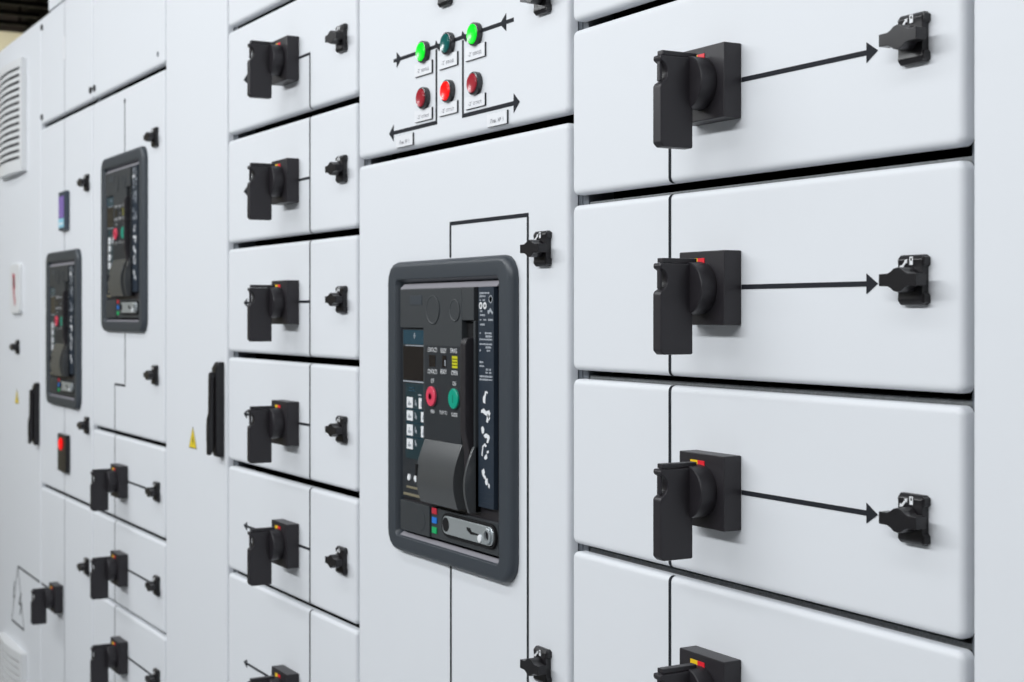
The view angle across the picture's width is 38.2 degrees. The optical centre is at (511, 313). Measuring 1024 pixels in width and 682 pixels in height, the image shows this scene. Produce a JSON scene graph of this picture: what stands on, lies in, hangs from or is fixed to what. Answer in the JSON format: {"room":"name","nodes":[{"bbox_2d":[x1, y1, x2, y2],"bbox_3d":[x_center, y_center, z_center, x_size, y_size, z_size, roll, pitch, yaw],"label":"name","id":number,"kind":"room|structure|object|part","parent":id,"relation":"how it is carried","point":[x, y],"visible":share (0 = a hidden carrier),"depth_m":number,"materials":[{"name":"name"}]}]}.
{"room":"electrical room","nodes":[
{"label":"electrical room","id":0,"kind":"room"},
{"bbox_2d":[0,31,22,50],"bbox_3d":[-4.318,-0.030,7.380,6.200,3.060,0.100,0,0,-30],"label":"wall","id":1,"kind":"structure","parent":0,"point":[6,38],"depth_m":8.19,"materials":[{"name":"beige paint"}]},
{"bbox_2d":[0,0,36,32],"bbox_3d":[-1.688,-1.610,2.779,6.400,0.100,11.500,0,0,-30],"label":"ceiling","id":2,"kind":"structure","parent":0,"point":[6,28],"depth_m":7.83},
{"bbox_2d":[0,0,50,32],"bbox_3d":[-1.872,-1.460,5.720,0.624,0.200,3.010,0,0,-30],"label":"cable tray","id":3,"kind":"object","parent":2,"relation":"attached to","point":[37,10],"visible":0.79,"depth_m":6.82,"materials":[{"name":"black metal"}]},
{"bbox_3d":[-1.688,1.550,2.779,6.400,0.100,11.500,0,0,-30],"label":"floor","id":4,"kind":"structure","parent":0,"visible":0},
{"bbox_2d":[0,20,46,681],"bbox_3d":[-1.228,0.335,4.566,0.629,2.330,0.621,0,0,-30],"label":"tall cabinet","id":5,"kind":"object","parent":4,"relation":"on","point":[21,126],"visible":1,"depth_m":4.38,"materials":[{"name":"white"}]},
{"bbox_3d":[-1.487,0.100,4.412,0.014,0.021,0.043,0,0,-30],"label":"knob","id":6,"kind":"part","parent":5,"relation":"part of","materials":[{"name":"black plastic"}]},
{"bbox_2d":[0,632,26,681],"bbox_3d":[-1.511,1.157,4.457,0.028,0.329,0.341,0,0,-30],"label":"vent grille","id":7,"kind":"object","parent":5,"relation":"attached to","point":[13,652],"depth_m":4.40,"materials":[{"name":"white plastic"}]},
{"bbox_2d":[0,57,26,179],"bbox_3d":[-1.511,-0.582,4.457,0.028,0.329,0.341,0,0,-30],"label":"vent grille","id":8,"kind":"object","parent":5,"relation":"attached to","point":[13,76],"depth_m":4.39,"materials":[{"name":"white plastic"}]},
{"bbox_3d":[-1.349,0.283,4.172,0.029,0.176,0.026,0,0,-30],"label":"swing handle","id":9,"kind":"part","parent":5,"relation":"part of","materials":[{"name":"black plastic"}]},
{"bbox_2d":[40,0,98,505],"bbox_3d":[-0.919,0.335,4.050,0.604,2.330,0.578,0,0,-30],"label":"tall cabinet","id":10,"kind":"object","parent":4,"relation":"on","point":[67,30],"visible":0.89,"depth_m":3.89,"materials":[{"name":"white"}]},
{"bbox_2d":[49,0,63,10],"bbox_3d":[-0.112,-1.026,2.591,0.550,0.388,3.729,0,0,-30],"label":"duct","id":11,"kind":"object","parent":10,"relation":"on","point":[53,4],"visible":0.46,"depth_m":4.02,"materials":[{"name":"white metal"}]},
{"bbox_2d":[31,487,94,681],"bbox_3d":[-1.206,0.941,3.890,0.090,0.909,0.571,0,0,-30],"label":"compartment","id":12,"kind":"object","parent":10,"relation":"attached to","point":[63,606],"visible":0.99,"depth_m":3.90,"materials":[{"name":"white metal"}]},
{"bbox_2d":[31,582,62,624],"bbox_3d":[-1.239,0.772,3.933,0.076,0.102,0.073,0,0,-30],"label":"switch","id":13,"kind":"object","parent":12,"relation":"attached to","point":[51,597],"depth_m":3.92,"materials":[{"name":"grey plastic"}]},
{"bbox_3d":[-1.071,0.631,3.684,0.014,0.021,0.043,0,0,-30],"label":"knob","id":14,"kind":"part","parent":12,"relation":"part of","materials":[{"name":"black plastic"}]},
{"bbox_2d":[42,105,97,503],"bbox_3d":[-1.183,-0.021,3.903,0.036,0.993,0.571,0,0,-30],"label":"compartment","id":15,"kind":"object","parent":10,"relation":"attached to","point":[67,144],"visible":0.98,"depth_m":3.85,"materials":[{"name":"light grey painted steel"},{"name":"black plastic"}]},
{"bbox_2d":[58,438,61,449],"bbox_3d":[-1.189,0.343,3.891,0.006,0.033,0.033,0,0,-30],"label":"lamp","id":16,"kind":"object","parent":15,"relation":"attached to","point":[59,439],"depth_m":3.88,"materials":[{"name":"red plastic"}]},
{"bbox_2d":[46,249,81,409],"bbox_3d":[-1.105,0.040,3.946,0.229,0.410,0.364,0,0,-30],"label":"circuit breaker","id":17,"kind":"object","parent":15,"relation":"attached to","point":[63,268],"visible":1,"depth_m":3.84,"materials":[{"name":"grey plastic"}]},
{"bbox_3d":[-1.190,0.016,3.897,0.001,0.130,0.106,0,0,-30],"label":"control panel","id":18,"kind":"part","parent":17,"relation":"part of","materials":[{"name":"grey plastic"}]},
{"bbox_3d":[-1.183,0.051,3.878,0.024,0.225,0.144,0,0,-30],"label":"charging handle","id":19,"kind":"part","parent":17,"relation":"part of","materials":[{"name":"grey plastic"}]},
{"bbox_3d":[-1.184,0.192,3.897,0.007,0.042,0.280,0,0,-30],"label":"foot panel","id":20,"kind":"part","parent":17,"relation":"part of","materials":[{"name":"grey plastic"}]},
{"bbox_3d":[-1.155,0.190,3.839,0.008,0.031,0.149,0,0,-30],"label":"racking plate","id":21,"kind":"part","parent":17,"relation":"part of","materials":[{"name":"metal"}]},
{"bbox_3d":[-1.071,0.279,3.684,0.014,0.021,0.043,0,0,-30],"label":"knob","id":22,"kind":"part","parent":15,"relation":"part of","materials":[{"name":"black plastic"}]},
{"bbox_3d":[-1.071,-0.326,3.684,0.014,0.021,0.043,0,0,-30],"label":"knob","id":23,"kind":"part","parent":15,"relation":"part of","materials":[{"name":"black plastic"}]},
{"bbox_2d":[90,0,165,681],"bbox_3d":[-0.654,0.335,3.515,0.676,2.330,0.610,0,0,-30],"label":"tall cabinet","id":24,"kind":"object","parent":4,"relation":"on","point":[129,36],"depth_m":3.36,"materials":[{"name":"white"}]},
{"bbox_2d":[90,463,127,510],"bbox_3d":[-0.925,0.398,3.384,0.076,0.102,0.073,0,0,-30],"label":"switch","id":25,"kind":"object","parent":24,"relation":"attached to","point":[113,480],"depth_m":3.37,"materials":[{"name":"grey plastic"}]},
{"bbox_2d":[90,550,127,599],"bbox_3d":[-0.925,0.599,3.384,0.076,0.102,0.073,0,0,-30],"label":"switch","id":26,"kind":"object","parent":24,"relation":"attached to","point":[113,568],"depth_m":3.37,"materials":[{"name":"grey plastic"}]},
{"bbox_2d":[90,636,127,681],"bbox_3d":[-0.925,0.799,3.384,0.076,0.102,0.073,0,0,-30],"label":"switch","id":27,"kind":"object","parent":24,"relation":"attached to","point":[113,655],"depth_m":3.37,"materials":[{"name":"grey plastic"}]},
{"bbox_3d":[-0.700,0.781,3.493,0.576,0.192,0.603,0,0,-30],"label":"switchgear drawer unit","id":28,"kind":"part","parent":24,"relation":"part of","materials":[{"name":"white metal"}]},
{"bbox_3d":[-0.700,0.582,3.493,0.576,0.192,0.603,0,0,-30],"label":"switchgear drawer unit","id":29,"kind":"part","parent":24,"relation":"part of","materials":[{"name":"white metal"}]},
{"bbox_3d":[-0.700,0.381,3.493,0.576,0.192,0.603,0,0,-30],"label":"switchgear drawer unit","id":30,"kind":"part","parent":24,"relation":"part of","materials":[{"name":"white metal"}]},
{"bbox_2d":[93,70,165,442],"bbox_3d":[-0.887,-0.121,3.385,0.036,0.792,0.603,0,0,-30],"label":"door","id":31,"kind":"structure","parent":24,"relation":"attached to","point":[129,368],"depth_m":3.32,"materials":[{"name":"white metal"}]},
{"bbox_2d":[101,146,147,332],"bbox_3d":[-0.811,-0.163,3.432,0.229,0.410,0.364,0,0,-30],"label":"circuit breaker","id":32,"kind":"object","parent":31,"relation":"attached to","point":[124,176],"visible":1,"depth_m":3.33,"materials":[{"name":"grey plastic"}]},
{"bbox_3d":[-0.897,-0.187,3.383,0.001,0.130,0.106,0,0,-30],"label":"control panel","id":33,"kind":"part","parent":32,"relation":"part of","materials":[{"name":"grey plastic"}]},
{"bbox_3d":[-0.890,-0.151,3.365,0.024,0.225,0.144,0,0,-30],"label":"charging handle","id":34,"kind":"part","parent":32,"relation":"part of","materials":[{"name":"grey plastic"}]},
{"bbox_3d":[-0.890,-0.011,3.383,0.007,0.042,0.280,0,0,-30],"label":"foot panel","id":35,"kind":"part","parent":32,"relation":"part of","materials":[{"name":"grey plastic"}]},
{"bbox_3d":[-0.862,-0.013,3.325,0.008,0.031,0.149,0,0,-30],"label":"racking plate","id":36,"kind":"part","parent":32,"relation":"part of","materials":[{"name":"metal"}]},
{"bbox_3d":[-0.776,0.132,3.168,0.014,0.021,0.043,0,0,-30],"label":"knob","id":37,"kind":"part","parent":31,"relation":"part of","materials":[{"name":"black plastic"}]},
{"bbox_3d":[-0.776,-0.378,3.168,0.014,0.021,0.043,0,0,-30],"label":"knob","id":38,"kind":"part","parent":31,"relation":"part of","materials":[{"name":"black plastic"}]},
{"bbox_3d":[-0.770,0.381,3.158,0.014,0.021,0.043,0,0,-30],"label":"knob","id":39,"kind":"part","parent":24,"relation":"part of","materials":[{"name":"black plastic"}]},
{"bbox_3d":[-0.770,0.582,3.158,0.014,0.021,0.043,0,0,-30],"label":"knob","id":40,"kind":"part","parent":24,"relation":"part of","materials":[{"name":"black plastic"}]},
{"bbox_3d":[-0.770,0.781,3.158,0.014,0.021,0.043,0,0,-30],"label":"knob","id":41,"kind":"part","parent":24,"relation":"part of","materials":[{"name":"black plastic"}]},
{"bbox_2d":[166,0,235,681],"bbox_3d":[-0.383,0.335,3.087,0.629,2.330,0.397,0,0,-30],"label":"tall cabinet","id":42,"kind":"object","parent":4,"relation":"on","point":[198,137],"visible":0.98,"depth_m":2.92,"materials":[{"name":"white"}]},
{"bbox_3d":[-0.561,0.181,2.794,0.029,0.180,0.026,0,0,-30],"label":"swing handle","id":43,"kind":"part","parent":42,"relation":"part of","materials":[{"name":"black plastic"}]},
{"bbox_2d":[229,0,367,681],"bbox_3d":[-0.156,0.335,2.642,0.676,2.330,0.599,0,0,-30],"label":"drawers","id":44,"kind":"object","parent":4,"relation":"on","point":[307,359],"depth_m":2.46,"materials":[{"name":"white metal"}]},
{"bbox_3d":[-0.168,-0.631,2.639,0.500,0.191,0.592,0,0,-30],"label":"switchgear drawer unit","id":45,"kind":"part","parent":44,"relation":"part of","materials":[{"name":"white metal"}]},
{"bbox_2d":[247,35,298,98],"bbox_3d":[-0.405,-0.410,2.473,0.076,0.102,0.073,0,0,-30],"label":"switch","id":46,"kind":"object","parent":44,"relation":"attached to","point":[276,63],"depth_m":2.46,"materials":[{"name":"grey plastic"}]},
{"bbox_2d":[247,158,298,219],"bbox_3d":[-0.405,-0.207,2.473,0.076,0.102,0.073,0,0,-30],"label":"switch","id":47,"kind":"object","parent":44,"relation":"attached to","point":[276,183],"depth_m":2.46,"materials":[{"name":"grey plastic"}]},
{"bbox_2d":[247,280,298,341],"bbox_3d":[-0.405,-0.004,2.473,0.076,0.102,0.073,0,0,-30],"label":"switch","id":48,"kind":"object","parent":44,"relation":"attached to","point":[278,302],"depth_m":2.46,"materials":[{"name":"grey plastic"}]},
{"bbox_2d":[247,400,298,463],"bbox_3d":[-0.405,0.198,2.473,0.076,0.102,0.073,0,0,-30],"label":"switch","id":49,"kind":"object","parent":44,"relation":"attached to","point":[278,423],"depth_m":2.46,"materials":[{"name":"grey plastic"}]},
{"bbox_2d":[247,519,298,585],"bbox_3d":[-0.405,0.401,2.473,0.076,0.102,0.073,0,0,-30],"label":"switch","id":50,"kind":"object","parent":44,"relation":"attached to","point":[278,544],"depth_m":2.46,"materials":[{"name":"grey plastic"}]},
{"bbox_2d":[248,665,298,681],"bbox_3d":[-0.405,0.649,2.473,0.076,0.102,0.073,0,0,-30],"label":"switch","id":51,"kind":"object","parent":44,"relation":"attached to","point":[280,673],"depth_m":2.47,"materials":[{"name":"grey plastic"}]},
{"bbox_3d":[-0.201,0.630,2.620,0.576,0.290,0.592,0,0,-30],"label":"switchgear drawer unit","id":52,"kind":"part","parent":44,"relation":"part of","materials":[{"name":"white metal"}]},
{"bbox_3d":[-0.201,0.380,2.620,0.576,0.192,0.592,0,0,-30],"label":"switchgear drawer unit","id":53,"kind":"part","parent":44,"relation":"part of","materials":[{"name":"white metal"}]},
{"bbox_3d":[-0.201,0.177,2.620,0.576,0.192,0.592,0,0,-30],"label":"switchgear drawer unit","id":54,"kind":"part","parent":44,"relation":"part of","materials":[{"name":"white metal"}]},
{"bbox_3d":[-0.201,-0.025,2.620,0.576,0.192,0.592,0,0,-30],"label":"switchgear drawer unit","id":55,"kind":"part","parent":44,"relation":"part of","materials":[{"name":"white metal"}]},
{"bbox_3d":[-0.201,-0.430,2.620,0.576,0.191,0.592,0,0,-30],"label":"switchgear drawer unit","id":56,"kind":"part","parent":44,"relation":"part of","materials":[{"name":"white metal"}]},
{"bbox_3d":[-0.201,-0.227,2.620,0.576,0.192,0.592,0,0,-30],"label":"switchgear drawer unit","id":57,"kind":"part","parent":44,"relation":"part of","materials":[{"name":"white metal"}]},
{"bbox_3d":[-0.275,-0.427,2.291,0.014,0.021,0.043,0,0,-30],"label":"knob","id":58,"kind":"part","parent":44,"relation":"part of","materials":[{"name":"black plastic"}]},
{"bbox_3d":[-0.275,-0.224,2.291,0.014,0.021,0.043,0,0,-30],"label":"knob","id":59,"kind":"part","parent":44,"relation":"part of","materials":[{"name":"black plastic"}]},
{"bbox_3d":[-0.275,-0.022,2.291,0.014,0.021,0.043,0,0,-30],"label":"knob","id":60,"kind":"part","parent":44,"relation":"part of","materials":[{"name":"black plastic"}]},
{"bbox_3d":[-0.275,0.180,2.291,0.014,0.021,0.043,0,0,-30],"label":"knob","id":61,"kind":"part","parent":44,"relation":"part of","materials":[{"name":"black plastic"}]},
{"bbox_3d":[-0.275,0.383,2.291,0.014,0.021,0.043,0,0,-30],"label":"knob","id":62,"kind":"part","parent":44,"relation":"part of","materials":[{"name":"black plastic"}]},
{"bbox_2d":[368,22,582,550],"bbox_3d":[0.178,0.335,2.135,0.600,2.330,0.609,0,0,-30],"label":"tall cabinet","id":63,"kind":"object","parent":4,"relation":"on","point":[570,118],"visible":0.02,"depth_m":2.34,"materials":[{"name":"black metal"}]},
{"bbox_2d":[360,123,577,681],"bbox_3d":[-0.088,0.226,1.987,0.036,0.899,0.602,0,0,-30],"label":"door","id":64,"kind":"structure","parent":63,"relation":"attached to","point":[422,619],"depth_m":1.90,"materials":[{"name":"painted metal"},{"name":"black plastic"}]},
{"bbox_2d":[388,255,518,582],"bbox_3d":[-0.007,0.132,2.026,0.229,0.410,0.364,0,0,-30],"label":"circuit breaker","id":65,"kind":"object","parent":64,"relation":"attached to","point":[453,333],"visible":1,"depth_m":1.94,"materials":[{"name":"grey plastic"}]},
{"bbox_3d":[-0.093,0.108,1.977,0.001,0.130,0.106,0,0,-30],"label":"control panel","id":66,"kind":"part","parent":65,"relation":"part of","materials":[{"name":"grey plastic"}]},
{"bbox_3d":[-0.086,0.143,1.958,0.024,0.225,0.144,0,0,-30],"label":"charging handle","id":67,"kind":"part","parent":65,"relation":"part of","materials":[{"name":"grey plastic"}]},
{"bbox_3d":[-0.086,0.284,1.977,0.007,0.042,0.280,0,0,-30],"label":"foot panel","id":68,"kind":"part","parent":65,"relation":"part of","materials":[{"name":"grey plastic"}]},
{"bbox_3d":[-0.058,0.281,1.919,0.008,0.031,0.149,0,0,-30],"label":"racking plate","id":69,"kind":"part","parent":65,"relation":"part of","materials":[{"name":"metal"}]},
{"bbox_3d":[0.026,0.421,1.765,0.014,0.021,0.043,0,0,-30],"label":"knob","id":70,"kind":"part","parent":64,"relation":"part of","materials":[{"name":"black plastic"}]},
{"bbox_3d":[0.026,-0.077,1.765,0.014,0.021,0.043,0,0,-30],"label":"knob","id":71,"kind":"part","parent":64,"relation":"part of","materials":[{"name":"black plastic"}]},
{"bbox_2d":[360,0,577,158],"bbox_3d":[-0.088,-0.378,1.987,0.036,0.286,0.602,0,0,-30],"label":"light panel","id":72,"kind":"object","parent":63,"relation":"attached to","point":[433,72],"visible":1,"depth_m":1.97,"materials":[{"name":"painted metal"},{"name":"plastic"}]},
{"bbox_3d":[-0.152,-0.246,2.105,0.003,0.017,0.054,0,0,-30],"label":"label plate","id":73,"kind":"part","parent":72,"relation":"part of","materials":[{"name":"white plastic"}]},
{"bbox_2d":[416,87,430,108],"bbox_3d":[-0.124,-0.298,2.049,0.010,0.031,0.031,0,0,-30],"label":"light","id":74,"kind":"object","parent":72,"relation":"attached to","point":[423,94],"depth_m":2.04,"materials":[{"name":"red plastic"}]},
{"bbox_2d":[416,41,430,62],"bbox_3d":[-0.124,-0.362,2.049,0.010,0.031,0.031,0,0,-30],"label":"light","id":75,"kind":"object","parent":72,"relation":"attached to","point":[423,48],"depth_m":2.04,"materials":[{"name":"green plastic"}]},
{"bbox_3d":[-0.122,-0.275,2.053,0.003,0.016,0.053,0,0,-30],"label":"label plate","id":76,"kind":"part","parent":72,"relation":"part of","materials":[{"name":"white plastic"}]},
{"bbox_3d":[-0.122,-0.340,2.053,0.003,0.018,0.053,0,0,-30],"label":"label plate","id":77,"kind":"part","parent":72,"relation":"part of","materials":[{"name":"white plastic"}]},
{"bbox_2d":[440,80,454,102],"bbox_3d":[-0.087,-0.298,1.984,0.010,0.031,0.031,0,0,-30],"label":"light","id":78,"kind":"object","parent":72,"relation":"attached to","point":[447,87],"depth_m":1.98,"materials":[{"name":"red plastic"}]},
{"bbox_2d":[440,32,454,54],"bbox_3d":[-0.087,-0.362,1.984,0.010,0.031,0.031,0,0,-30],"label":"light","id":79,"kind":"object","parent":72,"relation":"attached to","point":[447,39],"depth_m":1.98,"materials":[{"name":"teal plastic"}]},
{"bbox_3d":[-0.085,-0.275,1.988,0.003,0.016,0.053,0,0,-30],"label":"label plate","id":80,"kind":"part","parent":72,"relation":"part of","materials":[{"name":"white plastic"}]},
{"bbox_3d":[-0.085,-0.340,1.988,0.003,0.018,0.053,0,0,-30],"label":"label plate","id":81,"kind":"part","parent":72,"relation":"part of","materials":[{"name":"white plastic"}]},
{"bbox_2d":[466,71,482,94],"bbox_3d":[-0.049,-0.298,1.918,0.010,0.031,0.031,0,0,-30],"label":"light","id":82,"kind":"object","parent":72,"relation":"attached to","point":[474,79],"depth_m":1.91,"materials":[{"name":"red plastic"}]},
{"bbox_2d":[466,22,482,45],"bbox_3d":[-0.049,-0.362,1.918,0.010,0.031,0.031,0,0,-30],"label":"light","id":83,"kind":"object","parent":72,"relation":"attached to","point":[474,30],"depth_m":1.91,"materials":[{"name":"green plastic"}]},
{"bbox_3d":[-0.047,-0.275,1.921,0.003,0.016,0.053,0,0,-30],"label":"label plate","id":84,"kind":"part","parent":72,"relation":"part of","materials":[{"name":"white plastic"}]},
{"bbox_3d":[-0.047,-0.340,1.921,0.003,0.018,0.053,0,0,-30],"label":"label plate","id":85,"kind":"part","parent":72,"relation":"part of","materials":[{"name":"white plastic"}]},
{"bbox_3d":[-0.018,-0.246,1.871,0.003,0.017,0.052,0,0,-30],"label":"label plate","id":86,"kind":"part","parent":72,"relation":"part of","materials":[{"name":"white plastic"}]},
{"bbox_3d":[0.026,-0.380,1.765,0.014,0.021,0.043,0,0,-30],"label":"knob","id":87,"kind":"part","parent":72,"relation":"part of","materials":[{"name":"black plastic"}]},
{"bbox_2d":[574,0,973,681],"bbox_3d":[0.447,0.335,1.588,0.676,2.330,0.604,0,0,-30],"label":"drawers","id":88,"kind":"object","parent":4,"relation":"on","point":[968,643],"depth_m":1.41,"materials":[{"name":"white metal"}]},
{"bbox_3d":[0.435,-0.434,1.585,0.500,0.191,0.597,0,0,-30],"label":"switchgear drawer unit","id":89,"kind":"part","parent":88,"relation":"part of","materials":[{"name":"white metal"}]},
{"bbox_2d":[653,42,740,149],"bbox_3d":[0.174,-0.213,1.462,0.076,0.102,0.073,0,0,-30],"label":"switch","id":90,"kind":"object","parent":88,"relation":"attached to","point":[697,91],"depth_m":1.45,"materials":[{"name":"grey plastic"}]},
{"bbox_2d":[653,250,740,354],"bbox_3d":[0.174,-0.011,1.462,0.076,0.102,0.073,0,0,-30],"label":"switch","id":91,"kind":"object","parent":88,"relation":"attached to","point":[697,296],"depth_m":1.45,"materials":[{"name":"grey plastic"}]},
{"bbox_2d":[653,450,740,560],"bbox_3d":[0.174,0.190,1.462,0.076,0.102,0.073,0,0,-30],"label":"switch","id":92,"kind":"object","parent":88,"relation":"attached to","point":[697,501],"depth_m":1.45,"materials":[{"name":"grey plastic"}]},
{"bbox_2d":[653,646,740,681],"bbox_3d":[0.174,0.390,1.462,0.076,0.102,0.073,0,0,-30],"label":"switch","id":93,"kind":"object","parent":88,"relation":"attached to","point":[697,663],"depth_m":1.45,"materials":[{"name":"grey plastic"}]},
{"bbox_3d":[0.402,0.371,1.566,0.576,0.192,0.597,0,0,-30],"label":"switchgear drawer unit","id":94,"kind":"part","parent":88,"relation":"part of","materials":[{"name":"white metal"}]},
{"bbox_3d":[0.402,0.171,1.566,0.576,0.192,0.597,0,0,-30],"label":"switchgear drawer unit","id":95,"kind":"part","parent":88,"relation":"part of","materials":[{"name":"white metal"}]},
{"bbox_3d":[0.402,-0.030,1.566,0.576,0.192,0.597,0,0,-30],"label":"switchgear drawer unit","id":96,"kind":"part","parent":88,"relation":"part of","materials":[{"name":"white metal"}]},
{"bbox_3d":[0.402,-0.232,1.566,0.576,0.191,0.597,0,0,-30],"label":"switchgear drawer unit","id":97,"kind":"part","parent":88,"relation":"part of","materials":[{"name":"white metal"}]},
{"bbox_3d":[0.246,0.274,1.473,0.028,0.005,0.579,0,0,-30],"label":"cross rail","id":98,"kind":"part","parent":88,"relation":"part of","materials":[{"name":"white metal"}]},
{"bbox_3d":[0.246,0.074,1.473,0.028,0.005,0.579,0,0,-30],"label":"cross rail","id":99,"kind":"part","parent":88,"relation":"part of","materials":[{"name":"metal"}]},
{"bbox_3d":[0.246,-0.127,1.473,0.028,0.005,0.579,0,0,-30],"label":"cross rail","id":100,"kind":"part","parent":88,"relation":"part of","materials":[{"name":"metal"}]},
{"bbox_3d":[0.327,-0.231,1.238,0.014,0.021,0.043,0,0,-30],"label":"knob","id":101,"kind":"part","parent":88,"relation":"part of","materials":[{"name":"black plastic"}]},
{"bbox_3d":[0.327,-0.028,1.238,0.014,0.021,0.043,0,0,-30],"label":"knob","id":102,"kind":"part","parent":88,"relation":"part of","materials":[{"name":"black plastic"}]},
{"bbox_3d":[0.327,0.173,1.238,0.014,0.021,0.043,0,0,-30],"label":"knob","id":103,"kind":"part","parent":88,"relation":"part of","materials":[{"name":"black plastic"}]},
{"bbox_2d":[974,0,1023,681],"bbox_3d":[0.733,0.335,1.164,0.600,2.330,0.412,0,0,-30],"label":"tall cabinet","id":104,"kind":"object","parent":4,"relation":"on","point":[998,24],"visible":1,"depth_m":1.17,"materials":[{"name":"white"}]}
]}

